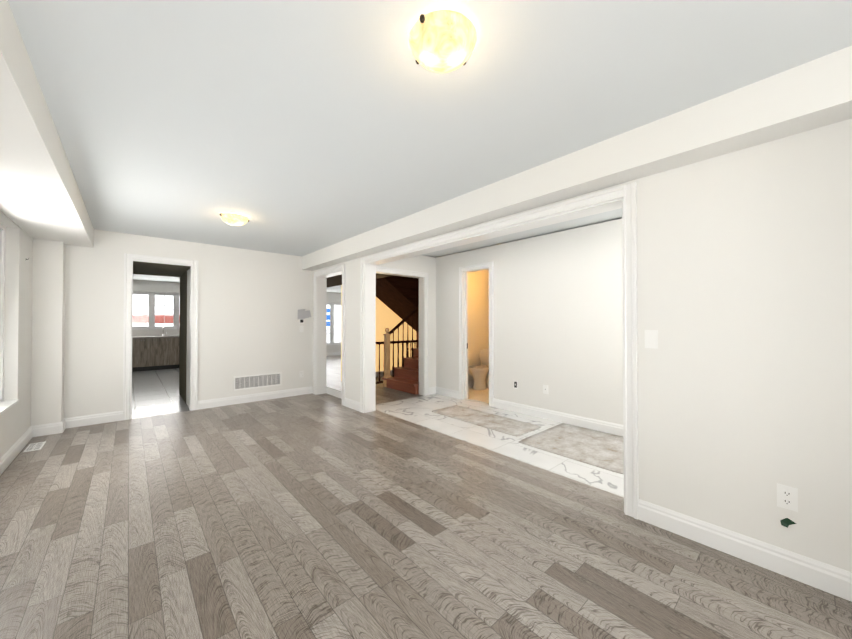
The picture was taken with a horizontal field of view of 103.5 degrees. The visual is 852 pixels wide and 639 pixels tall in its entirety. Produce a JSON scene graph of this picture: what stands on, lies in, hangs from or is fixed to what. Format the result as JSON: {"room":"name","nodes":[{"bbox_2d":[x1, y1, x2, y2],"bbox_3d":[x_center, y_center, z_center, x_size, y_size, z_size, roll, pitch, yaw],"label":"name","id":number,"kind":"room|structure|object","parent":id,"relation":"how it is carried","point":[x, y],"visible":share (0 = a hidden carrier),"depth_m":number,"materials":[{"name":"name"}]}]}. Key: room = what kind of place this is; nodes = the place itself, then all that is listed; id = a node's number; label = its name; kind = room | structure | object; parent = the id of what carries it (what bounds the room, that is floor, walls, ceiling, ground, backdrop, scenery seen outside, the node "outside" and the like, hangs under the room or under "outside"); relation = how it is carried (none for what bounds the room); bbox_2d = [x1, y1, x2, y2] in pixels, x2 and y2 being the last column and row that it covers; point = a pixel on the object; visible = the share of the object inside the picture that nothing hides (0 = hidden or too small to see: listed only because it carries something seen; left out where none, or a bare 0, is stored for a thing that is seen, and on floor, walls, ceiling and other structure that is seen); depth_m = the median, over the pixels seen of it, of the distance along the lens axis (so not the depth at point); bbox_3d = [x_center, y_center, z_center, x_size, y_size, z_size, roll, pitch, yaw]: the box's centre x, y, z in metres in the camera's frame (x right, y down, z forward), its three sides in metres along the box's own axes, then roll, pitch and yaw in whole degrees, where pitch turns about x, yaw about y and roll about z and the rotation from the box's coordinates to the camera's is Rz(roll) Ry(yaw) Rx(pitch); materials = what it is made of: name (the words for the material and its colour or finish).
{"room":"empty living room","nodes":[
{"label":"empty living room","id":0,"kind":"room"},
{"bbox_2d":[0,210,65,457],"bbox_3d":[-1.151,0.048,0.060,0.513,2.440,10.185,0,-1,-41],"label":"wall","id":1,"kind":"structure","parent":0,"point":[34,341],"depth_m":3.73,"materials":[{"name":"white paint"}]},
{"bbox_2d":[0,223,5,402],"bbox_3d":[-3.393,-0.054,2.440,0.080,1.690,2.020,0,-1,-41],"label":"window","id":2,"kind":"structure","parent":1,"relation":"in","point":[2,269],"depth_m":3.18,"materials":[{"name":"white plastic"}]},
{"bbox_2d":[0,399,18,414],"bbox_3d":[-3.331,0.780,2.487,0.097,0.022,2.020,0,-1,-41],"label":"window sill","id":3,"kind":"structure","parent":1,"relation":"attached to","point":[6,405],"depth_m":3.06,"materials":[{"name":"white"}]},
{"bbox_2d":[0,352,851,601],"bbox_3d":[0.074,1.256,5.276,8.730,0.125,16.400,0,-1,-41],"label":"baseboard","id":4,"kind":"structure","parent":1,"relation":"attached to","point":[830,579],"depth_m":2.07,"materials":[{"name":"white wood"}]},
{"bbox_2d":[0,0,93,247],"bbox_3d":[-0.964,-1.054,0.236,0.470,0.233,10.185,0,-1,-41],"label":"ceiling","id":5,"kind":"structure","parent":0,"point":[40,196],"depth_m":2.02,"materials":[{"name":"white paint"}]},
{"bbox_2d":[132,368,189,418],"bbox_3d":[-5.617,1.368,7.210,3.300,0.060,6.465,0,-1,-41],"label":"floor","id":6,"kind":"structure","parent":0,"point":[155,392],"depth_m":6.03,"materials":[{"name":"white tile"}]},
{"bbox_2d":[132,337,155,371],"bbox_3d":[-7.625,0.925,9.032,0.530,0.859,0.577,0,-1,-41],"label":"base cabinet","id":7,"kind":"object","parent":6,"relation":"on","point":[155,352],"depth_m":8.84,"materials":[{"name":"brown wood"}]},
{"bbox_2d":[156,337,178,368],"bbox_3d":[-7.228,0.929,9.383,0.530,0.859,0.577,0,-1,-41],"label":"base cabinet","id":8,"kind":"object","parent":6,"relation":"on","point":[167,348],"depth_m":9.16,"materials":[{"name":"brown wood"}]},
{"bbox_2d":[64,229,312,417],"bbox_3d":[-3.820,0.101,5.521,3.743,2.440,1.535,0,-1,-41],"label":"wall","id":9,"kind":"structure","parent":0,"point":[251,303],"depth_m":5.06,"materials":[{"name":"white paint"}]},
{"bbox_2d":[130,260,191,418],"bbox_3d":[-3.688,0.263,4.705,0.662,2.101,0.139,0,-1,-41],"label":"liner","id":10,"kind":"object","parent":9,"relation":"attached to","point":[190,326],"depth_m":4.86,"materials":[{"name":"white wood"}]},
{"bbox_2d":[123,253,198,419],"bbox_3d":[-3.634,0.225,4.644,0.810,2.175,0.024,0,-1,-41],"label":"door frame","id":11,"kind":"structure","parent":9,"relation":"attached to","point":[128,258],"depth_m":4.44,"materials":[{"name":"white wood"}]},
{"bbox_2d":[233,372,281,390],"bbox_3d":[-2.718,1.001,5.456,0.720,0.220,0.006,0,-1,-41],"label":"air vent","id":12,"kind":"object","parent":9,"relation":"in","point":[256,381],"visible":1,"depth_m":5.45,"materials":[{"name":"white plastic"}]},
{"bbox_2d":[298,309,310,323],"bbox_3d":[-2.145,-0.055,5.928,0.260,0.260,0.074,0,-1,-41],"label":"thermostat","id":13,"kind":"object","parent":9,"relation":"attached to","point":[303,314],"visible":0.98,"depth_m":5.91,"materials":[{"name":"white plastic"}]},
{"bbox_2d":[132,280,340,352],"bbox_3d":[-5.539,0.160,11.438,9.200,2.440,0.250,0,-1,-41],"label":"wall","id":14,"kind":"structure","parent":0,"point":[160,286],"depth_m":9.56,"materials":[{"name":"white paint"}]},
{"bbox_2d":[132,291,179,329],"bbox_3d":[-7.526,-0.248,9.666,1.770,1.060,0.080,0,-1,-41],"label":"kitchen window","id":15,"kind":"structure","parent":14,"relation":"in","point":[151,319],"depth_m":9.54,"materials":[{"name":"white plastic"}]},
{"bbox_2d":[326,302,340,344],"bbox_3d":[-3.655,0.171,13.082,1.400,1.650,0.080,0,-1,-41],"label":"room window","id":16,"kind":"structure","parent":14,"relation":"in","point":[331,329],"depth_m":13.05,"materials":[{"name":"white plastic"}]},
{"bbox_2d":[133,274,340,292],"bbox_3d":[-3.814,-1.119,9.498,9.200,0.080,5.460,0,-1,-41],"label":"ceiling","id":17,"kind":"structure","parent":0,"point":[335,289],"depth_m":9.10,"materials":[{"name":"white paint"}]},
{"bbox_2d":[341,285,341,380],"bbox_3d":[-0.172,-1.246,8.834,4.420,5.200,0.120,0,-1,-41],"label":"wall","id":18,"kind":"structure","parent":0,"point":[341,285],"depth_m":7.39,"materials":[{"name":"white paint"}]},
{"bbox_2d":[327,273,394,286],"bbox_3d":[-0.002,-2.354,8.021,5.257,3.200,2.880,0,-1,-41],"label":"ceiling","id":19,"kind":"structure","parent":0,"point":[332,281],"depth_m":6.46,"materials":[{"name":"white paint"}]},
{"bbox_2d":[326,355,422,404],"bbox_3d":[-1.753,1.392,9.632,5.700,0.060,7.950,0,-1,-41],"label":"floor","id":20,"kind":"structure","parent":0,"point":[334,381],"depth_m":6.74,"materials":[{"name":"white tile"}]},
{"bbox_2d":[376,276,418,394],"bbox_3d":[0.121,-1.179,7.604,3.610,5.039,2.070,0,-1,-41],"label":"staircase","id":21,"kind":"structure","parent":20,"relation":"on","point":[398,296],"depth_m":7.01,"materials":[{"name":"brown wood"}]},
{"bbox_2d":[376,297,415,371],"bbox_3d":[0.919,-1.264,6.968,5.257,5.200,0.100,0,-1,-41],"label":"wall","id":22,"kind":"structure","parent":0,"point":[387,317],"depth_m":8.13,"materials":[{"name":"white paint"}]},
{"bbox_2d":[376,255,423,273],"bbox_3d":[-0.523,0.101,5.521,1.197,2.440,0.140,0,-1,-41],"label":"wall","id":23,"kind":"structure","parent":0,"point":[416,263],"depth_m":5.65,"materials":[{"name":"white paint"}]},
{"bbox_2d":[0,393,851,638],"bbox_3d":[0.123,1.308,1.073,3.780,0.060,10.335,0,-1,-41],"label":"floor","id":24,"kind":"structure","parent":0,"point":[318,516],"depth_m":1.90,"materials":[{"name":"grey wood"}]},
{"bbox_2d":[23,441,45,451],"bbox_3d":[-3.992,1.298,3.433,0.115,0.005,0.300,0,-1,-41],"label":"floor vent","id":25,"kind":"object","parent":24,"relation":"in","point":[35,446],"visible":1,"depth_m":3.43,"materials":[{"name":"white plastic"}]},
{"bbox_2d":[8,0,851,257],"bbox_3d":[1.367,-1.202,2.197,7.100,0.100,10.335,0,-1,-41],"label":"ceiling","id":26,"kind":"structure","parent":0,"point":[297,127],"depth_m":1.72,"materials":[{"name":"white paint"}]},
{"bbox_2d":[220,213,248,225],"bbox_3d":[-2.107,-1.086,3.700,0.297,0.100,0.289,0,-1,-41],"label":"ceiling light","id":27,"kind":"object","parent":26,"relation":"attached to","point":[233,219],"visible":1,"depth_m":3.62,"materials":[{"name":"yellow"}]},
{"bbox_2d":[409,10,476,72],"bbox_3d":[0.067,-1.109,1.390,0.297,0.100,0.289,0,-1,-41],"label":"ceiling light","id":28,"kind":"object","parent":26,"relation":"attached to","point":[442,41],"visible":1,"depth_m":1.32,"materials":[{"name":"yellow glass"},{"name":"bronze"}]},
{"bbox_2d":[302,45,851,270],"bbox_3d":[-0.087,-1.020,3.709,0.202,0.233,6.140,0,-1,-41],"label":"beam","id":29,"kind":"structure","parent":26,"relation":"attached to","point":[812,94],"depth_m":1.97,"materials":[{"name":"white paint"}]},
{"bbox_2d":[376,387,623,496],"bbox_3d":[1.885,1.341,4.441,3.320,0.060,4.650,0,-1,-41],"label":"floor","id":30,"kind":"structure","parent":0,"point":[417,410],"depth_m":3.88,"materials":[{"name":"stone"}]},
{"bbox_2d":[468,349,488,389],"bbox_3d":[1.112,0.949,6.517,0.715,0.764,0.430,0,-1,-41],"label":"toilet","id":31,"kind":"object","parent":30,"relation":"on","point":[480,374],"visible":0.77,"depth_m":6.36,"materials":[{"name":"white ceramic"}]},
{"bbox_2d":[431,405,540,436],"bbox_3d":[0.738,1.306,4.441,0.540,0.007,1.430,0,-1,-41],"label":"runner mat","id":32,"kind":"object","parent":30,"relation":"on","point":[509,426],"visible":1,"depth_m":4.34,"materials":[{"name":"beige fabric"}]},
{"bbox_2d":[519,423,623,473],"bbox_3d":[1.687,1.297,3.518,1.020,0.007,1.030,0,-1,-41],"label":"mat","id":33,"kind":"object","parent":30,"relation":"on","point":[600,449],"visible":0.85,"depth_m":3.48,"materials":[{"name":"beige fabric"}]},
{"bbox_2d":[436,218,622,424],"bbox_3d":[1.765,0.090,4.347,0.120,2.440,4.650,0,-1,-41],"label":"wall","id":34,"kind":"structure","parent":0,"point":[558,313],"depth_m":4.43,"materials":[{"name":"white paint"}]},
{"bbox_2d":[513,380,517,388],"bbox_3d":[1.277,0.929,4.795,0.007,0.116,0.072,0,-1,-41],"label":"outlet","id":35,"kind":"object","parent":34,"relation":"attached to","point":[515,384],"visible":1,"depth_m":4.79,"materials":[{"name":"white plastic"}]},
{"bbox_2d":[543,385,547,393],"bbox_3d":[1.581,0.926,4.450,0.008,0.116,0.072,0,-1,-41],"label":"outlet","id":36,"kind":"object","parent":34,"relation":"attached to","point":[545,389],"visible":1,"depth_m":4.45,"materials":[{"name":"white plastic"}]},
{"bbox_2d":[313,118,851,571],"bbox_3d":[1.397,0.070,2.311,0.589,2.440,10.185,0,-1,-41],"label":"wall","id":37,"kind":"structure","parent":0,"point":[744,282],"depth_m":1.79,"materials":[{"name":"white paint"}]},
{"bbox_2d":[316,270,341,394],"bbox_3d":[-1.542,0.277,5.633,0.179,2.091,0.982,0,-1,-41],"label":"liner","id":38,"kind":"object","parent":37,"relation":"attached to","point":[322,279],"depth_m":5.98,"materials":[{"name":"white"}]},
{"bbox_2d":[313,264,344,405],"bbox_3d":[-1.619,0.239,5.565,0.024,2.165,1.130,0,-1,-41],"label":"door frame","id":39,"kind":"structure","parent":37,"relation":"attached to","point":[341,267],"depth_m":5.44,"materials":[{"name":"white wood"}]},
{"bbox_2d":[360,182,638,519],"bbox_3d":[0.298,0.247,3.550,0.179,2.109,3.322,0,-1,-41],"label":"door frame","id":40,"kind":"structure","parent":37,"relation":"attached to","point":[370,271],"depth_m":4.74,"materials":[{"name":"white wood"}]},
{"bbox_2d":[465,272,467,398],"bbox_3d":[0.676,0.268,5.579,0.036,2.104,0.032,0,-1,-41],"label":"pocket door edge","id":41,"kind":"object","parent":40,"relation":"attached to","point":[466,335],"visible":1,"depth_m":5.57,"materials":[{"name":"white wood"}]},
{"bbox_2d":[645,330,657,348],"bbox_3d":[1.426,0.125,2.129,0.010,0.116,0.072,0,-1,-41],"label":"light switch","id":42,"kind":"object","parent":37,"relation":"attached to","point":[651,338],"visible":1,"depth_m":2.12,"materials":[{"name":"white plastic"}]},
{"bbox_2d":[777,483,797,511],"bbox_3d":[1.812,0.894,1.686,0.007,0.116,0.072,0,-1,-41],"label":"outlet","id":43,"kind":"object","parent":37,"relation":"attached to","point":[787,497],"visible":1,"depth_m":1.68,"materials":[{"name":"white plastic"}]},
{"bbox_2d":[780,518,795,527],"bbox_3d":[1.813,1.018,1.682,0.009,0.046,0.056,0,-1,-41],"label":"tape","id":44,"kind":"object","parent":37,"relation":"attached to","point":[786,522],"visible":1,"depth_m":1.69,"materials":[{"name":"green plastic"}]},
{"label":"outside","id":45,"kind":"structure","parent":0,"visible":0},
{"bbox_2d":[326,330,340,342],"bbox_3d":[-27.244,1.970,30.708,80.000,0.200,57.300,0,-1,-41],"label":"ground","id":46,"kind":"structure","parent":45,"point":[335,338],"depth_m":38.49,"materials":[{"name":"white"}]},
{"bbox_2d":[132,309,179,326],"bbox_3d":[-19.430,0.413,17.344,18.000,2.650,14.300,0,-1,-41],"label":"buildings","id":47,"kind":"structure","parent":46,"relation":"on","point":[161,321],"depth_m":20.44,"materials":[{"name":"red brick"}]},
{"bbox_2d":[326,309,329,325],"bbox_3d":[-4.545,0.618,14.312,1.200,2.180,0.070,0,-1,-41],"label":"sign","id":48,"kind":"object","parent":46,"relation":"on","point":[327,321],"depth_m":14.56,"materials":[{"name":"blue"}]}
]}

